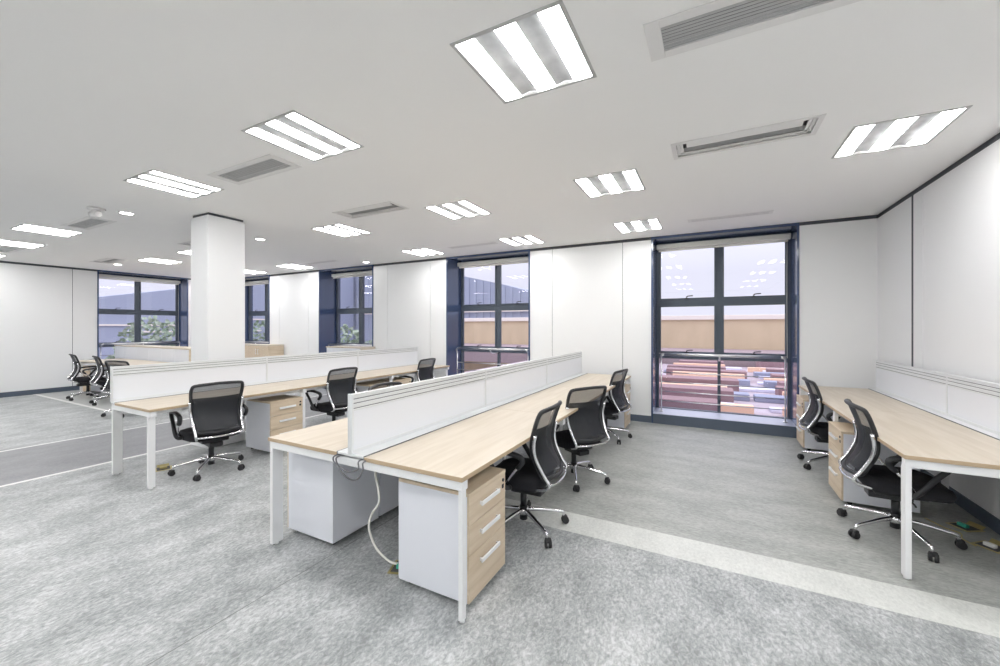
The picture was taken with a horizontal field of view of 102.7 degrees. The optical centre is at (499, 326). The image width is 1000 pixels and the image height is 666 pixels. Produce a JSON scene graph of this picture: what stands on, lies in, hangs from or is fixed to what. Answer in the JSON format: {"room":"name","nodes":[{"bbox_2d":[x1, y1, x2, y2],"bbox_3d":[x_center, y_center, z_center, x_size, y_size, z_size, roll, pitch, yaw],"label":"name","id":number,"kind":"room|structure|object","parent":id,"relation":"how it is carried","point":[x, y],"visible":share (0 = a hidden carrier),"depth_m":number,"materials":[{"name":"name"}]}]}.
{"room":"open-plan office","nodes":[
{"label":"open-plan office","id":0,"kind":"room"},
{"bbox_2d":[0,261,190,392],"bbox_3d":[-11.128,-0.025,8.160,0.600,3.050,10.450,0,0,28],"label":"wall","id":1,"kind":"structure","parent":0,"point":[48,313],"depth_m":9.06,"materials":[{"name":"white paint"}]},
{"bbox_2d":[0,386,79,397],"bbox_3d":[-10.858,1.448,8.017,0.012,0.105,10.450,0,0,28],"label":"baseboard","id":2,"kind":"structure","parent":1,"relation":"attached to","point":[68,388],"depth_m":8.97,"materials":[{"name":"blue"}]},
{"bbox_2d":[33,394,111,412],"bbox_3d":[-8.439,1.499,7.900,4.400,0.002,0.060,0,0,28],"label":"trim","id":3,"kind":"structure","parent":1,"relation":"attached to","point":[33,394],"depth_m":7.83,"materials":[{"name":"white"}]},
{"bbox_2d":[97,270,187,358],"bbox_3d":[-9.720,-0.025,10.831,0.640,3.050,1.934,0,0,28],"label":"window","id":4,"kind":"structure","parent":1,"relation":"in","point":[137,312],"depth_m":10.96,"materials":[{"name":"blue paint"}]},
{"bbox_2d":[99,274,180,339],"bbox_3d":[-9.786,-0.448,10.866,0.090,1.795,1.860,0,0,28],"label":"roller blind","id":5,"kind":"object","parent":4,"relation":"attached to","point":[104,276],"visible":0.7,"depth_m":10.92,"materials":[{"name":"white fabric"}]},
{"bbox_2d":[0,0,999,277],"bbox_3d":[-4.409,-1.560,4.502,16.100,0.300,10.650,0,0,28],"label":"ceiling","id":6,"kind":"structure","parent":0,"point":[96,95],"depth_m":2.73,"materials":[{"name":"white paint"}]},
{"bbox_2d":[0,246,26,252],"bbox_3d":[-8.992,-1.434,7.280,0.960,0.060,0.290,0,0,28],"label":"ceiling vent","id":7,"kind":"object","parent":6,"relation":"in","point":[4,249],"visible":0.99,"depth_m":7.28,"materials":[{"name":"grey"}]},
{"bbox_2d":[0,240,45,248],"bbox_3d":[-8.240,-1.460,6.777,0.584,0.108,0.600,0,0,28],"label":"ceiling light","id":8,"kind":"object","parent":6,"relation":"attached to","point":[2,242],"visible":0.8,"depth_m":6.84,"materials":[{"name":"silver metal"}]},
{"bbox_2d":[10,224,81,236],"bbox_3d":[-6.631,-1.460,5.861,0.584,0.108,0.600,0,0,28],"label":"ceiling light","id":9,"kind":"object","parent":6,"relation":"attached to","point":[23,227],"visible":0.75,"depth_m":5.85,"materials":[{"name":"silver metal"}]},
{"bbox_2d":[59,216,116,229],"bbox_3d":[-5.608,-1.434,5.443,0.960,0.060,0.290,0,0,28],"label":"ceiling vent","id":10,"kind":"object","parent":6,"relation":"in","point":[93,223],"visible":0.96,"depth_m":5.43,"materials":[{"name":"grey metal"}]},
{"bbox_2d":[86,206,105,217],"bbox_3d":[-4.803,-1.357,4.761,0.170,0.107,0.170,0,0,8],"label":"security camera","id":11,"kind":"object","parent":6,"relation":"attached to","point":[94,212],"visible":1,"depth_m":4.74,"materials":[{"name":"white"}]},
{"bbox_2d":[89,258,126,263],"bbox_3d":[-8.341,-1.444,8.514,0.950,0.080,0.320,0,0,28],"label":"ceiling vent","id":12,"kind":"object","parent":6,"relation":"in","point":[105,260],"visible":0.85,"depth_m":8.57,"materials":[{"name":"grey"}]},
{"bbox_2d":[138,258,181,263],"bbox_3d":[-7.266,-1.460,8.559,0.584,0.108,0.600,0,0,28],"label":"ceiling light","id":13,"kind":"object","parent":6,"relation":"attached to","point":[146,259],"visible":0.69,"depth_m":8.59,"materials":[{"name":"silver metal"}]},
{"bbox_2d":[123,169,223,197],"bbox_3d":[-3.228,-1.460,3.975,0.584,0.108,0.600,0,0,28],"label":"ceiling light","id":14,"kind":"object","parent":6,"relation":"attached to","point":[155,179],"visible":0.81,"depth_m":3.96,"materials":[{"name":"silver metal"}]},
{"bbox_2d":[207,154,301,184],"bbox_3d":[-2.225,-1.434,3.606,0.960,0.060,0.290,0,0,28],"label":"ceiling vent","id":15,"kind":"object","parent":6,"relation":"in","point":[270,161],"visible":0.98,"depth_m":3.59,"materials":[{"name":"grey metal"}]},
{"bbox_2d":[277,264,313,268],"bbox_3d":[-4.793,-1.460,9.346,0.584,0.108,0.600,0,0,28],"label":"ceiling light","id":16,"kind":"object","parent":6,"relation":"attached to","point":[293,266],"visible":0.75,"depth_m":9.33,"materials":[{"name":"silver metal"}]},
{"bbox_2d":[241,110,363,160],"bbox_3d":[-1.460,-1.460,2.998,0.584,0.108,0.600,0,0,28],"label":"ceiling light","id":17,"kind":"object","parent":6,"relation":"attached to","point":[292,131],"visible":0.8,"depth_m":2.97,"materials":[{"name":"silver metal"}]},
{"bbox_2d":[311,224,370,236],"bbox_3d":[-2.315,-1.460,5.857,0.584,0.108,0.600,0,0,28],"label":"ceiling light","id":18,"kind":"object","parent":6,"relation":"attached to","point":[336,229],"visible":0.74,"depth_m":5.85,"materials":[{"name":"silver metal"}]},
{"bbox_2d":[332,201,408,218],"bbox_3d":[-1.574,-1.444,4.840,0.950,0.080,0.320,0,0,28],"label":"ceiling vent","id":19,"kind":"object","parent":6,"relation":"in","point":[385,206],"visible":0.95,"depth_m":4.86,"materials":[{"name":"grey metal"}]},
{"bbox_2d":[401,248,444,255],"bbox_3d":[-1.455,-1.460,7.551,0.584,0.108,0.600,0,0,28],"label":"ceiling light","id":20,"kind":"object","parent":6,"relation":"attached to","point":[424,251],"visible":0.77,"depth_m":7.55,"materials":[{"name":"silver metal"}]},
{"bbox_2d":[424,200,491,219],"bbox_3d":[-0.501,-1.460,4.838,0.584,0.108,0.600,0,0,28],"label":"ceiling light","id":21,"kind":"object","parent":6,"relation":"attached to","point":[464,208],"visible":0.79,"depth_m":4.83,"materials":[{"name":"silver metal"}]},
{"bbox_2d":[447,242,497,248],"bbox_3d":[-0.485,-1.407,6.904,0.944,0.009,0.144,0,0,28],"label":"ceiling vent","id":22,"kind":"object","parent":6,"relation":"in","point":[488,243],"visible":1,"depth_m":6.89,"materials":[{"name":"white"}]},
{"bbox_2d":[498,235,544,245],"bbox_3d":[0.357,-1.460,6.550,0.584,0.108,0.600,0,0,28],"label":"ceiling light","id":23,"kind":"object","parent":6,"relation":"attached to","point":[522,240],"visible":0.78,"depth_m":6.57,"materials":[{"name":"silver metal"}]},
{"bbox_2d":[450,0,596,103],"bbox_3d":[0.147,-1.460,2.122,0.584,0.108,0.600,0,0,28],"label":"ceiling light","id":24,"kind":"object","parent":6,"relation":"attached to","point":[540,50],"visible":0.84,"depth_m":2.08,"materials":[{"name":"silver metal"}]},
{"bbox_2d":[573,169,645,197],"bbox_3d":[1.093,-1.460,3.957,0.584,0.108,0.600,0,0,28],"label":"ceiling light","id":25,"kind":"object","parent":6,"relation":"attached to","point":[630,180],"visible":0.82,"depth_m":3.95,"materials":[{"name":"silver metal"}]},
{"bbox_2d":[613,218,662,232],"bbox_3d":[1.933,-1.460,5.594,0.584,0.108,0.600,0,0,28],"label":"ceiling light","id":26,"kind":"object","parent":6,"relation":"attached to","point":[651,224],"visible":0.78,"depth_m":5.60,"materials":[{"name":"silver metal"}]},
{"bbox_2d":[688,210,773,222],"bbox_3d":[2.920,-1.407,5.107,0.944,0.009,0.144,0,0,28],"label":"ceiling vent","id":27,"kind":"object","parent":6,"relation":"in","point":[770,211],"visible":1,"depth_m":5.09,"materials":[{"name":"white metal"}]},
{"bbox_2d":[671,113,826,159],"bbox_3d":[1.810,-1.444,3.002,0.950,0.080,0.320,0,0,28],"label":"ceiling vent","id":28,"kind":"object","parent":6,"relation":"in","point":[792,127],"visible":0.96,"depth_m":3.00,"materials":[{"name":"white metal"}]},
{"bbox_2d":[643,0,861,61],"bbox_3d":[1.159,-1.434,1.768,0.960,0.060,0.290,0,0,28],"label":"ceiling vent","id":29,"kind":"object","parent":6,"relation":"in","point":[716,14],"visible":1,"depth_m":1.84,"materials":[{"name":"white metal"}]},
{"bbox_2d":[831,105,972,158],"bbox_3d":[2.887,-1.460,2.943,0.584,0.108,0.600,0,0,28],"label":"ceiling light","id":30,"kind":"object","parent":6,"relation":"attached to","point":[916,130],"visible":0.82,"depth_m":2.91,"materials":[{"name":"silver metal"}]},
{"bbox_2d":[0,388,999,665],"bbox_3d":[-4.409,1.625,4.502,16.100,0.250,10.650,0,0,28],"label":"floor","id":31,"kind":"structure","parent":0,"point":[98,567],"depth_m":2.21,"materials":[{"name":"grey carpet"}]},
{"bbox_2d":[101,360,129,417],"bbox_3d":[-6.368,1.025,6.912,0.686,0.946,0.669,0,0,10],"label":"office chair","id":32,"kind":"object","parent":31,"relation":"on","point":[108,363],"visible":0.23,"depth_m":6.66,"materials":[{"name":"black plastic"}]},
{"bbox_2d":[114,344,190,362],"bbox_3d":[-7.975,0.974,9.362,3.576,1.048,0.420,0,0,28],"label":"base cabinet","id":33,"kind":"object","parent":31,"relation":"on","point":[160,353],"visible":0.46,"depth_m":9.12,"materials":[{"name":"white wood"}]},
{"bbox_2d":[156,463,171,471],"bbox_3d":[-3.569,1.484,4.240,0.140,0.030,0.172,0,0,-42],"label":"box","id":34,"kind":"object","parent":31,"relation":"on","point":[162,467],"visible":0.79,"depth_m":4.22,"materials":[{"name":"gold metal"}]},
{"bbox_2d":[167,380,248,480],"bbox_3d":[-3.050,1.025,4.214,0.669,0.946,0.686,0,0,38],"label":"office chair","id":35,"kind":"object","parent":31,"relation":"on","point":[214,408],"visible":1,"depth_m":4.05,"materials":[{"name":"black fabric"}]},
{"bbox_2d":[191,212,244,448],"bbox_3d":[-3.653,-0.005,5.190,0.395,3.010,0.443,0,0,28],"label":"square column","id":36,"kind":"structure","parent":31,"relation":"on","point":[217,241],"depth_m":5.04,"materials":[{"name":"white paint"}]},
{"bbox_2d":[245,343,283,357],"bbox_3d":[-6.568,0.979,10.722,1.796,1.038,0.453,0,0,28],"label":"base cabinet","id":37,"kind":"object","parent":31,"relation":"on","point":[251,350],"visible":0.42,"depth_m":10.36,"materials":[{"name":"white wood"}]},
{"bbox_2d":[246,394,302,452],"bbox_3d":[-2.788,1.189,4.964,0.506,0.620,0.420,0,0,28],"label":"drawer pedestal","id":38,"kind":"object","parent":31,"relation":"on","point":[266,417],"visible":0.71,"depth_m":4.81,"materials":[{"name":"white wood"}]},
{"bbox_2d":[110,346,449,489],"bbox_3d":[-2.457,0.949,5.937,0.827,1.102,4.750,0,0,28],"label":"desk","id":39,"kind":"object","parent":31,"relation":"on","point":[147,390],"visible":0.76,"depth_m":4.85,"materials":[{"name":"brown wood"}]},
{"bbox_2d":[305,367,357,420],"bbox_3d":[-2.342,1.025,5.600,0.669,0.946,0.686,0,0,30],"label":"office chair","id":40,"kind":"object","parent":31,"relation":"on","point":[341,382],"visible":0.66,"depth_m":5.42,"materials":[{"name":"black fabric"}]},
{"bbox_2d":[288,452,378,544],"bbox_3d":[-1.252,1.189,3.001,0.506,0.620,0.420,0,0,28],"label":"drawer pedestal","id":41,"kind":"object","parent":31,"relation":"on","point":[323,504],"visible":0.74,"depth_m":2.81,"materials":[{"name":"white"}]},
{"bbox_2d":[326,346,374,351],"bbox_3d":[-3.384,0.969,9.042,1.096,1.058,0.453,0,0,28],"label":"base cabinet","id":42,"kind":"object","parent":31,"relation":"on","point":[329,348],"visible":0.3,"depth_m":8.91,"materials":[{"name":"white"}]},
{"bbox_2d":[347,380,384,416],"bbox_3d":[-2.074,1.189,6.317,0.506,0.620,0.420,0,0,28],"label":"drawer pedestal","id":43,"kind":"object","parent":31,"relation":"on","point":[361,386],"visible":0.06,"depth_m":6.13,"materials":[{"name":"white"}]},
{"bbox_2d":[368,382,401,390],"bbox_3d":[-0.915,1.025,3.829,0.669,0.946,0.686,0,0,28],"label":"office chair","id":44,"kind":"object","parent":31,"relation":"on","point":[387,384],"visible":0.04,"depth_m":3.97,"materials":[{"name":"black plastic"}]},
{"bbox_2d":[379,473,399,516],"bbox_3d":[-1.056,1.189,3.395,0.506,0.620,0.420,0,0,28],"label":"drawer pedestal","id":45,"kind":"object","parent":31,"relation":"on","point":[388,484],"visible":0.06,"depth_m":3.18,"materials":[{"name":"white"}]},
{"bbox_2d":[372,377,410,383],"bbox_3d":[-1.827,1.189,6.786,0.506,0.620,0.420,0,0,28],"label":"drawer pedestal","id":46,"kind":"object","parent":31,"relation":"on","point":[395,379],"visible":0.13,"depth_m":6.70,"materials":[{"name":"white"}]},
{"bbox_2d":[387,560,398,573],"bbox_3d":[-0.606,1.484,2.507,0.140,0.030,0.172,0,0,8],"label":"box","id":47,"kind":"object","parent":31,"relation":"on","point":[394,569],"visible":0.31,"depth_m":2.46,"materials":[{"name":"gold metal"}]},
{"bbox_2d":[368,472,397,564],"bbox_3d":[-0.738,1.158,2.468,0.197,0.638,0.090,0,0,11],"label":"power cable","id":48,"kind":"object","parent":47,"relation":"attached to","point":[375,473],"visible":0.84,"depth_m":2.49,"materials":[{"name":"white plastic"}]},
{"bbox_2d":[399,358,435,382],"bbox_3d":[-1.493,1.025,7.209,0.669,0.946,0.686,0,0,26],"label":"office chair","id":49,"kind":"object","parent":31,"relation":"on","point":[425,369],"visible":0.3,"depth_m":7.04,"materials":[{"name":"black fabric"}]},
{"bbox_2d":[268,351,630,623],"bbox_3d":[0.220,0.949,4.474,1.585,1.102,4.760,0,0,28],"label":"desk","id":50,"kind":"object","parent":31,"relation":"on","point":[444,431],"visible":0.91,"depth_m":2.77,"materials":[{"name":"brown wood"}]},
{"bbox_2d":[335,455,365,480],"bbox_3d":[-0.854,0.834,2.382,0.229,0.130,0.124,0,0,28],"label":"cable","id":51,"kind":"object","parent":50,"relation":"hanging from","point":[338,455],"visible":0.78,"depth_m":2.35,"materials":[{"name":"grey plastic"}]},
{"bbox_2d":[399,466,504,603],"bbox_3d":[-0.269,1.189,2.398,0.506,0.620,0.420,0,0,28],"label":"drawer pedestal","id":52,"kind":"object","parent":31,"relation":"on","point":[428,513],"visible":0.9,"depth_m":2.23,"materials":[{"name":"white"}]},
{"bbox_2d":[490,400,568,547],"bbox_3d":[0.156,1.025,3.015,0.669,0.946,0.686,0,0,26],"label":"office chair","id":53,"kind":"object","parent":31,"relation":"on","point":[531,475],"visible":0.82,"depth_m":2.85,"materials":[{"name":"black fabric"}]},
{"bbox_2d":[270,215,877,415],"bbox_3d":[-1.843,-0.025,8.830,15.200,3.050,0.600,0,0,28],"label":"wall","id":54,"kind":"structure","parent":0,"point":[593,299],"depth_m":6.59,"materials":[{"name":"white paint"}]},
{"bbox_2d":[39,390,126,413],"bbox_3d":[-7.592,1.499,9.505,4.400,0.001,3.570,0,0,28],"label":"carpet","id":55,"kind":"structure","parent":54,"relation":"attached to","point":[105,403],"depth_m":8.38,"materials":[{"name":"grey carpet"}]},
{"bbox_2d":[66,354,108,400],"bbox_3d":[-8.660,1.025,8.439,0.686,0.946,0.669,0,0,36],"label":"office chair","id":56,"kind":"object","parent":55,"relation":"on","point":[85,380],"visible":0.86,"depth_m":8.26,"materials":[{"name":"black fabric"}]},
{"bbox_2d":[83,364,106,392],"bbox_3d":[-9.180,1.189,9.175,0.420,0.620,0.506,0,0,28],"label":"drawer pedestal","id":57,"kind":"object","parent":55,"relation":"on","point":[92,387],"visible":0.18,"depth_m":8.97,"materials":[{"name":"white metal"}]},
{"bbox_2d":[89,356,109,405],"bbox_3d":[-7.677,1.025,7.943,0.686,0.946,0.669,0,0,38],"label":"office chair","id":58,"kind":"object","parent":55,"relation":"on","point":[96,381],"visible":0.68,"depth_m":7.69,"materials":[{"name":"black plastic"}]},
{"bbox_2d":[79,358,171,391],"bbox_3d":[-7.914,1.127,8.595,3.220,0.743,0.720,0,0,28],"label":"office desk","id":59,"kind":"object","parent":55,"relation":"on","point":[130,361],"visible":0.33,"depth_m":8.94,"materials":[{"name":"brown wood"}]},
{"bbox_2d":[0,413,326,486],"bbox_3d":[-4.418,1.499,4.281,0.050,0.002,9.850,0,0,28],"label":"trim","id":60,"kind":"structure","parent":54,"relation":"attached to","point":[324,413],"depth_m":4.27,"materials":[{"name":"white"}]},
{"bbox_2d":[0,394,326,451],"bbox_3d":[-5.878,1.499,5.051,0.050,0.002,9.850,0,0,28],"label":"trim","id":61,"kind":"structure","parent":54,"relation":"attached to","point":[325,394],"depth_m":5.38,"materials":[{"name":"white"}]},
{"bbox_2d":[0,395,328,485],"bbox_3d":[-5.148,1.499,4.666,1.600,0.001,9.850,0,0,28],"label":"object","id":62,"kind":"structure","parent":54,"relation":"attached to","point":[17,465],"depth_m":4.82,"materials":[{"name":"grey carpet"}]},
{"bbox_2d":[245,275,269,343],"bbox_3d":[-6.894,-0.025,11.494,1.844,3.050,0.640,0,0,28],"label":"window","id":63,"kind":"structure","parent":54,"relation":"in","point":[249,313],"depth_m":11.80,"materials":[{"name":"blue paint"}]},
{"bbox_2d":[245,280,268,285],"bbox_3d":[-6.859,-0.448,11.560,1.770,1.795,0.090,0,0,28],"label":"roller blind","id":64,"kind":"object","parent":63,"relation":"attached to","point":[261,282],"visible":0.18,"depth_m":11.63,"materials":[{"name":"white"}]},
{"bbox_2d":[319,265,373,388],"bbox_3d":[-3.522,-0.025,9.715,1.819,3.050,0.640,0,0,28],"label":"window","id":65,"kind":"structure","parent":54,"relation":"in","point":[330,311],"depth_m":9.95,"materials":[{"name":"blue paint"}]},
{"bbox_2d":[332,270,371,278],"bbox_3d":[-3.486,-0.448,9.782,1.745,1.795,0.090,0,0,28],"label":"roller blind","id":66,"kind":"object","parent":65,"relation":"attached to","point":[361,273],"visible":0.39,"depth_m":9.82,"materials":[{"name":"white fabric"}]},
{"bbox_2d":[446,249,529,375],"bbox_3d":[-0.130,-0.025,7.926,1.839,3.050,0.640,0,0,28],"label":"window","id":67,"kind":"structure","parent":54,"relation":"in","point":[455,307],"depth_m":8.11,"materials":[{"name":"blue paint"}]},
{"bbox_2d":[457,256,527,267],"bbox_3d":[-0.095,-0.448,7.992,1.765,1.795,0.090,0,0,28],"label":"roller blind","id":68,"kind":"object","parent":67,"relation":"attached to","point":[518,260],"visible":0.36,"depth_m":7.97,"materials":[{"name":"white fabric"}]},
{"bbox_2d":[630,414,651,422],"bbox_3d":[-1.986,1.448,8.559,15.200,0.105,0.012,0,0,28],"label":"baseboard","id":69,"kind":"structure","parent":54,"relation":"attached to","point":[633,417],"depth_m":6.33,"materials":[{"name":"blue stone"}]},
{"bbox_2d":[651,222,798,437],"bbox_3d":[3.341,-0.025,6.095,1.881,3.050,0.640,0,0,28],"label":"window","id":70,"kind":"structure","parent":54,"relation":"in","point":[706,419],"depth_m":6.01,"materials":[{"name":"blue paint"}]},
{"bbox_2d":[656,233,790,251],"bbox_3d":[3.376,-0.448,6.162,1.807,1.795,0.090,0,0,28],"label":"roller blind","id":71,"kind":"object","parent":70,"relation":"attached to","point":[774,238],"visible":1,"depth_m":6.09,"materials":[{"name":"white fabric"}]},
{"bbox_2d":[504,421,999,607],"bbox_3d":[2.258,1.499,4.335,3.750,0.001,3.525,0,0,28],"label":"floor","id":72,"kind":"structure","parent":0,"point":[747,492],"depth_m":3.36,"materials":[{"name":"grey carpet"}]},
{"bbox_2d":[556,385,609,491],"bbox_3d":[0.718,1.025,3.977,0.686,0.946,0.669,0,0,-30],"label":"office chair","id":73,"kind":"object","parent":72,"relation":"on","point":[586,426],"visible":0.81,"depth_m":3.77,"materials":[{"name":"black fabric"}]},
{"bbox_2d":[603,369,631,444],"bbox_3d":[1.409,1.025,5.423,0.669,0.946,0.686,0,0,38],"label":"office chair","id":74,"kind":"object","parent":72,"relation":"on","point":[613,407],"visible":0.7,"depth_m":5.23,"materials":[{"name":"black fabric"}]},
{"bbox_2d":[604,384,630,428],"bbox_3d":[1.705,1.189,6.076,0.506,0.620,0.420,0,0,28],"label":"drawer pedestal","id":75,"kind":"object","parent":72,"relation":"on","point":[623,420],"visible":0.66,"depth_m":5.87,"materials":[{"name":"white"}]},
{"bbox_2d":[797,377,840,469],"bbox_3d":[3.571,1.025,4.233,0.669,0.946,0.686,0,0,28],"label":"office chair","id":76,"kind":"object","parent":72,"relation":"on","point":[814,411],"visible":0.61,"depth_m":4.22,"materials":[{"name":"black fabric"}]},
{"bbox_2d":[796,395,850,450],"bbox_3d":[3.969,1.189,4.916,0.506,0.620,0.420,0,0,28],"label":"drawer pedestal","id":77,"kind":"object","parent":72,"relation":"on","point":[808,441],"visible":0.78,"depth_m":4.82,"materials":[{"name":"white"}]},
{"bbox_2d":[828,421,919,512],"bbox_3d":[3.177,1.189,3.446,0.506,0.620,0.420,0,0,28],"label":"drawer pedestal","id":78,"kind":"object","parent":72,"relation":"on","point":[841,434],"visible":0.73,"depth_m":3.36,"materials":[{"name":"white wood"}]},
{"bbox_2d":[799,360,999,579],"bbox_3d":[3.493,0.949,3.601,0.799,1.102,3.230,0,0,28],"label":"desk","id":79,"kind":"object","parent":72,"relation":"on","point":[933,420],"visible":0.88,"depth_m":3.01,"materials":[{"name":"brown wood"}]},
{"bbox_2d":[836,399,967,562],"bbox_3d":[2.857,1.025,2.856,0.669,0.946,0.686,0,0,30],"label":"office chair","id":80,"kind":"object","parent":72,"relation":"on","point":[883,481],"visible":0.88,"depth_m":2.81,"materials":[{"name":"black fabric"}]},
{"bbox_2d":[945,521,985,531],"bbox_3d":[3.494,1.484,2.994,0.172,0.030,0.140,0,0,-2],"label":"box","id":81,"kind":"object","parent":72,"relation":"on","point":[970,526],"visible":1,"depth_m":2.98,"materials":[{"name":"gold metal"}]},
{"bbox_2d":[970,538,999,553],"bbox_3d":[3.363,1.484,2.726,0.172,0.030,0.140,0,0,-12],"label":"box","id":82,"kind":"object","parent":72,"relation":"on","point":[993,545],"visible":1,"depth_m":2.73,"materials":[{"name":"gold metal"}]},
{"bbox_2d":[877,133,999,518],"bbox_3d":[2.646,-0.025,0.894,0.153,3.050,10.450,0,0,28],"label":"wall","id":83,"kind":"structure","parent":0,"point":[939,244],"depth_m":3.51,"materials":[{"name":"white paint"}]},
{"bbox_2d":[505,498,999,637],"bbox_3d":[1.367,1.499,2.645,3.750,0.001,0.295,0,0,28],"label":"floor stripe","id":84,"kind":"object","parent":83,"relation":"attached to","point":[979,618],"depth_m":2.42,"materials":[{"name":"beige carpet"}]},
{"bbox_2d":[920,469,999,534],"bbox_3d":[2.576,1.448,0.931,0.012,0.105,10.450,0,0,28],"label":"baseboard","id":85,"kind":"structure","parent":83,"relation":"attached to","point":[975,510],"depth_m":3.13,"materials":[{"name":"black plastic"}]},
{"label":"outside","id":86,"kind":"structure","parent":0,"visible":0},
{"bbox_2d":[464,360,786,416],"bbox_3d":[6.788,1.975,12.869,18.000,0.250,14.300,0,0,28],"label":"flat roof","id":87,"kind":"structure","parent":86,"point":[753,381],"depth_m":10.07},
{"bbox_2d":[659,395,716,410],"bbox_3d":[3.792,1.695,8.724,1.677,0.310,0.573,0,0,27],"label":"timber beam","id":88,"kind":"structure","parent":87,"relation":"on","point":[664,397],"depth_m":8.40,"materials":[{"name":"brown wood"}]},
{"bbox_2d":[659,383,733,402],"bbox_3d":[4.721,1.681,10.150,2.070,0.338,0.634,0,0,28],"label":"timber beam","id":89,"kind":"structure","parent":87,"relation":"on","point":[665,387],"depth_m":9.84,"materials":[{"name":"brown wood"}]},
{"bbox_2d":[667,364,725,369],"bbox_3d":[8.030,1.722,16.389,2.132,0.255,0.581,0,0,28],"label":"timber beam","id":90,"kind":"structure","parent":87,"relation":"on","point":[668,365],"depth_m":16.19,"materials":[{"name":"brown wood"}]},
{"bbox_2d":[659,375,738,391],"bbox_3d":[5.638,1.660,11.647,2.238,0.381,0.612,0,0,27],"label":"timber beam","id":91,"kind":"structure","parent":87,"relation":"on","point":[671,378],"depth_m":11.41,"materials":[{"name":"brown wood"}]},
{"bbox_2d":[673,363,724,366],"bbox_3d":[8.610,1.720,17.337,2.003,0.261,0.188,0,0,28],"label":"timber beam","id":92,"kind":"structure","parent":87,"relation":"on","point":[673,363],"depth_m":17.30,"materials":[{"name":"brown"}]},
{"bbox_2d":[679,360,723,363],"bbox_3d":[9.376,1.714,18.661,1.842,0.271,0.555,0,0,29],"label":"timber beam","id":93,"kind":"structure","parent":87,"relation":"on","point":[680,361],"depth_m":18.46,"materials":[{"name":"pink wood"}]},
{"bbox_2d":[666,367,746,378],"bbox_3d":[7.452,1.698,14.537,2.562,0.305,0.658,0,0,28],"label":"timber beam","id":94,"kind":"structure","parent":87,"relation":"on","point":[669,369],"depth_m":14.39,"materials":[{"name":"brown wood"}]},
{"bbox_2d":[673,371,744,378],"bbox_3d":[7.242,1.725,13.972,2.223,0.251,0.198,0,0,28],"label":"timber beam","id":95,"kind":"structure","parent":87,"relation":"on","point":[737,377],"depth_m":13.87,"materials":[{"name":"brown"}]},
{"bbox_2d":[721,403,753,413],"bbox_3d":[4.499,1.763,8.989,2.036,0.174,0.216,0,0,27],"label":"timber beam","id":96,"kind":"structure","parent":87,"relation":"on","point":[744,410],"depth_m":8.58,"materials":[{"name":"brown"}]},
{"bbox_2d":[734,391,749,400],"bbox_3d":[5.338,1.765,10.624,2.178,0.170,0.441,0,0,28],"label":"metal sheet","id":97,"kind":"object","parent":87,"relation":"on","point":[735,392],"visible":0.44,"depth_m":10.02,"materials":[{"name":"blue metal"}]},
{"bbox_2d":[755,388,774,392],"bbox_3d":[8.353,1.804,10.948,2.336,0.093,0.343,0,0,29],"label":"metal sheet","id":98,"kind":"object","parent":87,"relation":"on","point":[762,390],"visible":0.23,"depth_m":11.26,"materials":[{"name":"white"}]},
{"bbox_2d":[753,394,786,403],"bbox_3d":[7.579,1.777,9.442,2.678,0.145,0.441,0,0,27],"label":"metal sheet","id":99,"kind":"object","parent":87,"relation":"on","point":[762,400],"visible":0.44,"depth_m":9.78,"materials":[{"name":"blue metal"}]},
{"bbox_2d":[763,380,776,387],"bbox_3d":[9.108,1.759,11.933,2.057,0.183,0.436,0,0,27],"label":"metal sheet","id":100,"kind":"object","parent":87,"relation":"on","point":[766,383],"visible":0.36,"depth_m":12.18,"materials":[{"name":"blue metal"}]},
{"bbox_2d":[753,371,786,377],"bbox_3d":[10.315,1.760,14.383,2.001,0.180,0.495,0,0,27],"label":"metal sheet","id":101,"kind":"object","parent":87,"relation":"on","point":[754,372],"visible":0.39,"depth_m":14.57,"materials":[{"name":"blue metal"}]},
{"bbox_2d":[756,361,786,367],"bbox_3d":[12.313,1.660,17.112,2.286,0.381,0.556,0,0,28],"label":"timber beam","id":102,"kind":"structure","parent":87,"relation":"on","point":[758,363],"depth_m":17.17,"materials":[{"name":"pink wood"}]},
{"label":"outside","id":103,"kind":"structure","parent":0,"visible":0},
{"bbox_3d":[-21.382,7.600,45.197,200.000,0.200,180.000,0,0,28],"label":"ground","id":104,"kind":"structure","parent":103,"visible":0},
{"bbox_2d":[105,315,175,358],"bbox_3d":[-21.045,3.408,24.427,5.495,8.199,4.950,0,0,-19],"label":"leafy tree","id":105,"kind":"object","parent":104,"relation":"on","point":[147,327],"visible":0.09,"depth_m":23.71,"materials":[{"name":"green plant"}]},
{"bbox_2d":[99,277,352,358],"bbox_3d":[-33.495,-0.300,45.651,10.150,15.600,33.500,0,0,28],"label":"warehouse","id":106,"kind":"structure","parent":104,"relation":"on","point":[110,325],"depth_m":37.25,"materials":[{"name":"blue"}]},
{"bbox_2d":[253,320,264,340],"bbox_3d":[-19.668,3.379,33.509,5.743,8.256,4.896,0,0,-14],"label":"leafy tree","id":107,"kind":"object","parent":104,"relation":"on","point":[256,323],"visible":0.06,"depth_m":33.05,"materials":[{"name":"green plant"}]},
{"bbox_2d":[340,324,358,342],"bbox_3d":[-12.341,3.637,31.336,5.747,7.741,4.899,0,0,-14],"label":"leafy tree","id":108,"kind":"object","parent":104,"relation":"on","point":[355,332],"visible":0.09,"depth_m":31.12,"materials":[{"name":"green plant"}]},
{"bbox_2d":[353,276,527,342],"bbox_3d":[-6.912,-0.650,55.484,46.000,16.300,8.300,0,0,28],"label":"industrial hall","id":109,"kind":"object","parent":104,"relation":"on","point":[476,291],"visible":0.11,"depth_m":49.07,"materials":[{"name":"blue"}]},
{"bbox_2d":[464,314,784,371],"bbox_3d":[11.014,3.425,24.095,33.200,8.150,9.300,0,0,28],"label":"building","id":110,"kind":"structure","parent":104,"relation":"on","point":[765,334],"depth_m":22.49,"materials":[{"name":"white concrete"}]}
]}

